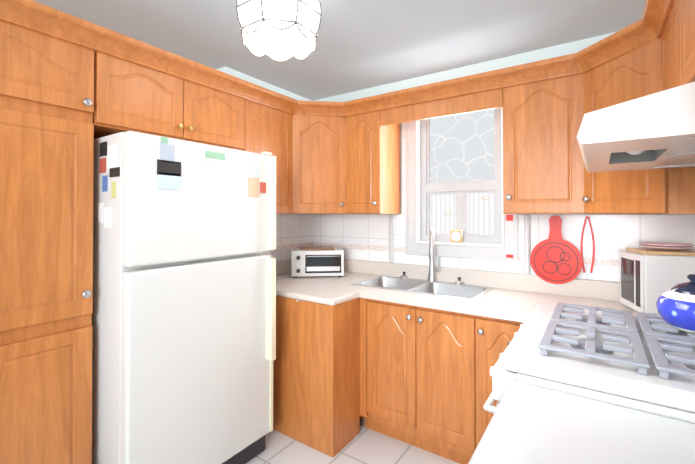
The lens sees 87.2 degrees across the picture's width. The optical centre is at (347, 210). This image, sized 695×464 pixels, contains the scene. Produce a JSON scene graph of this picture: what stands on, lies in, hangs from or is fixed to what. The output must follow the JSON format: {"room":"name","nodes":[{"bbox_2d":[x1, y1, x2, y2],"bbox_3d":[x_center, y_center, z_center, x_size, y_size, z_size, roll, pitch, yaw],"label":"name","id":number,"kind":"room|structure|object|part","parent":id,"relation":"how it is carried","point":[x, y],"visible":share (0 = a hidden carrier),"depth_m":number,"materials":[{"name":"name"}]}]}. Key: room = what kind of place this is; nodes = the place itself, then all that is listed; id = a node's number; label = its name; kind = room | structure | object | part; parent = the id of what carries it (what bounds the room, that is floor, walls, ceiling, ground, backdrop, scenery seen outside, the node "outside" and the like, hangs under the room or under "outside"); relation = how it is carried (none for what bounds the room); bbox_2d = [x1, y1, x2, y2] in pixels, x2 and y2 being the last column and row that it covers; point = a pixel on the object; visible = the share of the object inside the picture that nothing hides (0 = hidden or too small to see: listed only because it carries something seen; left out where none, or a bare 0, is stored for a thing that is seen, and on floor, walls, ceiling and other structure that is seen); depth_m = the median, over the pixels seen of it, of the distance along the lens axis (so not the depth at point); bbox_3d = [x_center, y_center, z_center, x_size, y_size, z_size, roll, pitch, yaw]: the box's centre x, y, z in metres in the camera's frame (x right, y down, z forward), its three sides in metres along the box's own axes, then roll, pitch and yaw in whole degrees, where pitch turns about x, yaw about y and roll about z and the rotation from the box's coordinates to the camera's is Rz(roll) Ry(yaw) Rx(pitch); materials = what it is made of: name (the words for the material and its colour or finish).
{"room":"kitchen","nodes":[
{"label":"kitchen","id":0,"kind":"room"},
{"bbox_2d":[33,0,645,100],"bbox_3d":[-0.585,-1.056,0.838,3.320,0.050,4.755,0,-1,34],"label":"ceiling","id":1,"kind":"structure","parent":0,"point":[362,44],"depth_m":2.08,"materials":[{"name":"grey paint"}]},
{"bbox_2d":[236,0,321,61],"bbox_3d":[-0.318,-0.894,1.712,0.378,0.261,0.377,0,-1,34],"label":"ceiling light fixture","id":2,"kind":"object","parent":1,"relation":"attached to","point":[280,30],"visible":1,"depth_m":1.63,"materials":[{"name":"white glass"},{"name":"pewter"}]},
{"bbox_2d":[246,417,458,463],"bbox_3d":[-0.585,1.434,0.817,3.320,0.050,4.755,0,-1,34],"label":"floor","id":3,"kind":"structure","parent":0,"point":[365,445],"depth_m":2.13,"materials":[{"name":"tile"}]},
{"bbox_2d":[0,12,99,463],"bbox_3d":[-1.545,0.343,1.538,0.608,2.144,0.603,0,-1,34],"label":"tall cabinet","id":4,"kind":"object","parent":3,"relation":"on","point":[50,77],"depth_m":1.48,"materials":[{"name":"brown wood"}]},
{"bbox_2d":[464,381,694,463],"bbox_3d":[0.653,0.517,0.655,0.763,0.039,0.518,0,-1,34],"label":"countertop","id":5,"kind":"structure","parent":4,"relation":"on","point":[531,424],"depth_m":0.82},
{"bbox_2d":[91,131,275,463],"bbox_3d":[-0.999,0.539,2.048,0.892,1.762,0.804,0,-1,34],"label":"refrigerator","id":6,"kind":"object","parent":3,"relation":"on","point":[184,311],"visible":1,"depth_m":1.69,"materials":[{"name":"white metal"}]},
{"bbox_2d":[273,296,379,456],"bbox_3d":[-0.317,0.989,2.497,0.940,0.869,0.397,0,-1,34],"label":"base cabinet","id":7,"kind":"object","parent":3,"relation":"on","point":[320,365],"depth_m":2.22,"materials":[{"name":"brown wood"}]},
{"bbox_2d":[276,272,636,339],"bbox_3d":[0.540,0.530,2.198,2.696,0.039,0.893,0,-1,34],"label":"countertop","id":8,"kind":"structure","parent":7,"relation":"on","point":[502,312],"depth_m":2.12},
{"bbox_2d":[291,248,343,277],"bbox_3d":[-0.239,0.413,2.919,0.400,0.207,0.276,0,-1,-6],"label":"toaster oven","id":9,"kind":"object","parent":8,"relation":"on","point":[317,262],"visible":1,"depth_m":2.80,"materials":[{"name":"white metal"}]},
{"bbox_2d":[300,246,333,249],"bbox_3d":[-0.245,0.302,2.922,0.270,0.012,0.190,0,-1,-6],"label":"trivet","id":10,"kind":"object","parent":9,"relation":"on","point":[318,248],"visible":1,"depth_m":2.84,"materials":[{"name":"brown wood"}]},
{"bbox_2d":[348,272,495,299],"bbox_3d":[0.504,0.583,2.480,0.846,0.194,0.465,0,-1,34],"label":"sink","id":11,"kind":"object","parent":8,"relation":"in","point":[462,289],"depth_m":2.57,"materials":[{"name":"silver metal"}]},
{"bbox_2d":[424,228,439,279],"bbox_3d":[0.592,0.314,2.576,0.109,0.391,0.196,0,-1,34],"label":"faucet","id":12,"kind":"object","parent":8,"relation":"on","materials":[{"name":"silver metal"}]},
{"bbox_2d":[620,250,694,313],"bbox_3d":[1.575,0.360,1.806,0.301,0.294,0.241,0,-1,16],"label":"microwave","id":13,"kind":"object","parent":8,"relation":"on","point":[646,281],"visible":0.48,"depth_m":1.73,"materials":[{"name":"white plastic"}]},
{"bbox_2d":[626,248,694,255],"bbox_3d":[1.574,0.204,1.803,0.260,0.016,0.210,0,-1,16],"label":"cutting board","id":14,"kind":"object","parent":13,"relation":"on","point":[649,251],"visible":0.83,"depth_m":1.73,"materials":[{"name":"brown wood"}]},
{"bbox_2d":[639,242,693,250],"bbox_3d":[1.575,0.179,1.808,0.210,0.031,0.210,0,-1,34],"label":"plates","id":15,"kind":"object","parent":14,"relation":"on","point":[668,246],"visible":1,"depth_m":1.77,"materials":[{"name":"pink ceramic"}]},
{"bbox_2d":[368,316,511,463],"bbox_3d":[0.665,1.072,2.300,1.025,0.699,0.575,0,-1,34],"label":"base cabinet","id":16,"kind":"object","parent":3,"relation":"on","point":[406,352],"depth_m":2.07,"materials":[{"name":"brown wood"}]},
{"bbox_2d":[483,302,694,423],"bbox_3d":[0.954,0.907,1.235,0.791,1.011,0.770,0,-1,34],"label":"gas range","id":17,"kind":"object","parent":3,"relation":"on","point":[642,362],"visible":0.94,"depth_m":1.07,"materials":[{"name":"white metal"}]},
{"bbox_2d":[656,274,694,332],"bbox_3d":[1.171,0.307,1.238,0.196,0.186,0.305,0,-1,34],"label":"teapot","id":18,"kind":"object","parent":17,"relation":"on","point":[675,305],"visible":1,"depth_m":1.20,"materials":[{"name":"ceramic"}]},
{"bbox_2d":[216,32,694,281],"bbox_3d":[-0.543,0.190,0.889,3.320,2.440,4.605,0,-1,34],"label":"wall","id":19,"kind":"structure","parent":0,"point":[364,237],"depth_m":2.52,"materials":[{"name":"white tile"}]},
{"bbox_2d":[100,44,243,150],"bbox_3d":[-1.154,-0.552,2.115,0.608,0.344,0.901,0,-1,34],"label":"upper cabinet","id":20,"kind":"object","parent":19,"relation":"attached to","point":[137,95],"depth_m":1.88,"materials":[{"name":"brown wood"}]},
{"bbox_2d":[244,92,291,213],"bbox_3d":[-0.627,-0.348,2.582,0.345,0.745,0.469,0,-1,34],"label":"upper cabinet","id":21,"kind":"object","parent":19,"relation":"attached to","point":[267,124],"depth_m":2.52,"materials":[{"name":"brown wood"}]},
{"bbox_2d":[276,260,290,275],"bbox_3d":[-0.569,0.466,2.949,0.023,0.106,0.871,0,-1,34],"label":"backsplash","id":22,"kind":"structure","parent":19,"relation":"attached to","point":[285,265],"depth_m":2.99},
{"bbox_2d":[276,97,363,213],"bbox_3d":[-0.235,-0.381,2.886,0.648,0.817,0.648,0,-1,34],"label":"upper cabinet","id":23,"kind":"object","parent":19,"relation":"attached to","point":[319,128],"depth_m":2.70,"materials":[{"name":"brown wood"}]},
{"bbox_2d":[348,104,403,213],"bbox_3d":[0.174,-0.346,2.777,0.330,0.745,0.364,0,-1,34],"label":"upper cabinet","id":24,"kind":"object","parent":19,"relation":"attached to","point":[374,131],"depth_m":2.64,"materials":[{"name":"brown wood"}]},
{"bbox_2d":[389,215,530,274],"bbox_3d":[0.742,0.219,2.596,1.012,0.377,0.019,0,-1,34],"label":"trim","id":25,"kind":"structure","parent":19,"relation":"attached to","point":[527,242],"depth_m":2.32,"materials":[{"name":"white paint"}]},
{"bbox_2d":[405,108,517,261],"bbox_3d":[0.809,-0.270,2.632,0.792,1.203,0.148,0,-1,34],"label":"window","id":26,"kind":"structure","parent":19,"relation":"in","point":[461,165],"depth_m":2.65,"materials":[{"name":"white glass"}]},
{"bbox_2d":[450,230,462,242],"bbox_3d":[0.781,0.185,2.616,0.084,0.087,0.035,0,-1,34],"label":"clock","id":27,"kind":"object","parent":26,"relation":"on","point":[456,235],"visible":1,"depth_m":2.60,"materials":[{"name":"brown wood"}]},
{"bbox_2d":[344,260,619,299],"bbox_3d":[0.787,0.463,2.560,2.699,0.106,0.023,0,-1,34],"label":"backsplash","id":28,"kind":"structure","parent":19,"relation":"attached to","point":[599,290],"depth_m":2.36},
{"bbox_2d":[506,215,512,257],"bbox_3d":[1.059,0.175,2.382,0.042,0.295,0.011,0,-1,34],"label":"grater","id":29,"kind":"object","parent":19,"relation":"hanging from","point":[509,217],"visible":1,"depth_m":2.38,"materials":[{"name":"red metal"}]},
{"bbox_2d":[496,68,563,213],"bbox_3d":[1.154,-0.352,2.104,0.428,0.745,0.365,0,-1,34],"label":"upper cabinet","id":30,"kind":"object","parent":19,"relation":"attached to","point":[533,106],"depth_m":2.01,"materials":[{"name":"brown wood"}]},
{"bbox_2d":[530,216,582,283],"bbox_3d":[1.261,0.239,2.212,0.276,0.411,0.011,0,-1,34],"label":"cutting board","id":31,"kind":"object","parent":19,"relation":"hanging from","point":[555,258],"visible":0.96,"depth_m":2.21,"materials":[{"name":"red plastic"}]},
{"bbox_2d":[580,216,594,272],"bbox_3d":[1.409,0.201,2.142,0.071,0.330,0.006,0,-1,34],"label":"tongs","id":32,"kind":"object","parent":19,"relation":"hanging from","point":[581,245],"visible":1,"depth_m":2.13,"materials":[{"name":"red plastic"}]},
{"bbox_2d":[564,8,694,213],"bbox_3d":[1.460,-0.391,1.746,0.658,0.817,0.609,0,-1,34],"label":"upper cabinet","id":33,"kind":"object","parent":19,"relation":"attached to","point":[620,67],"depth_m":1.69,"materials":[{"name":"brown wood"}]},
{"bbox_3d":[-0.008,-0.758,1.428,2.060,0.090,2.145,0,-1,34],"label":"crown moulding","id":34,"kind":"part","parent":33,"relation":"part of","materials":[{"name":"brown wood"}]},
{"bbox_2d":[656,0,671,92],"bbox_3d":[1.297,-0.550,1.218,0.328,0.364,0.470,0,-1,34],"label":"upper cabinet","id":35,"kind":"object","parent":19,"relation":"attached to","point":[664,33],"depth_m":1.41,"materials":[{"name":"brown wood"}]},
{"bbox_2d":[672,0,694,87],"bbox_3d":[1.091,-0.553,0.918,0.328,0.364,0.470,0,-1,34],"label":"upper cabinet","id":36,"kind":"object","parent":19,"relation":"attached to","point":[683,11],"depth_m":1.12,"materials":[{"name":"brown wood"}]},
{"bbox_2d":[577,82,694,171],"bbox_3d":[1.080,-0.269,1.133,0.592,0.192,0.809,0,-1,34],"label":"range hood","id":37,"kind":"object","parent":36,"relation":"attached to","point":[655,130],"visible":1,"depth_m":0.93,"materials":[{"name":"white metal"}]}
]}

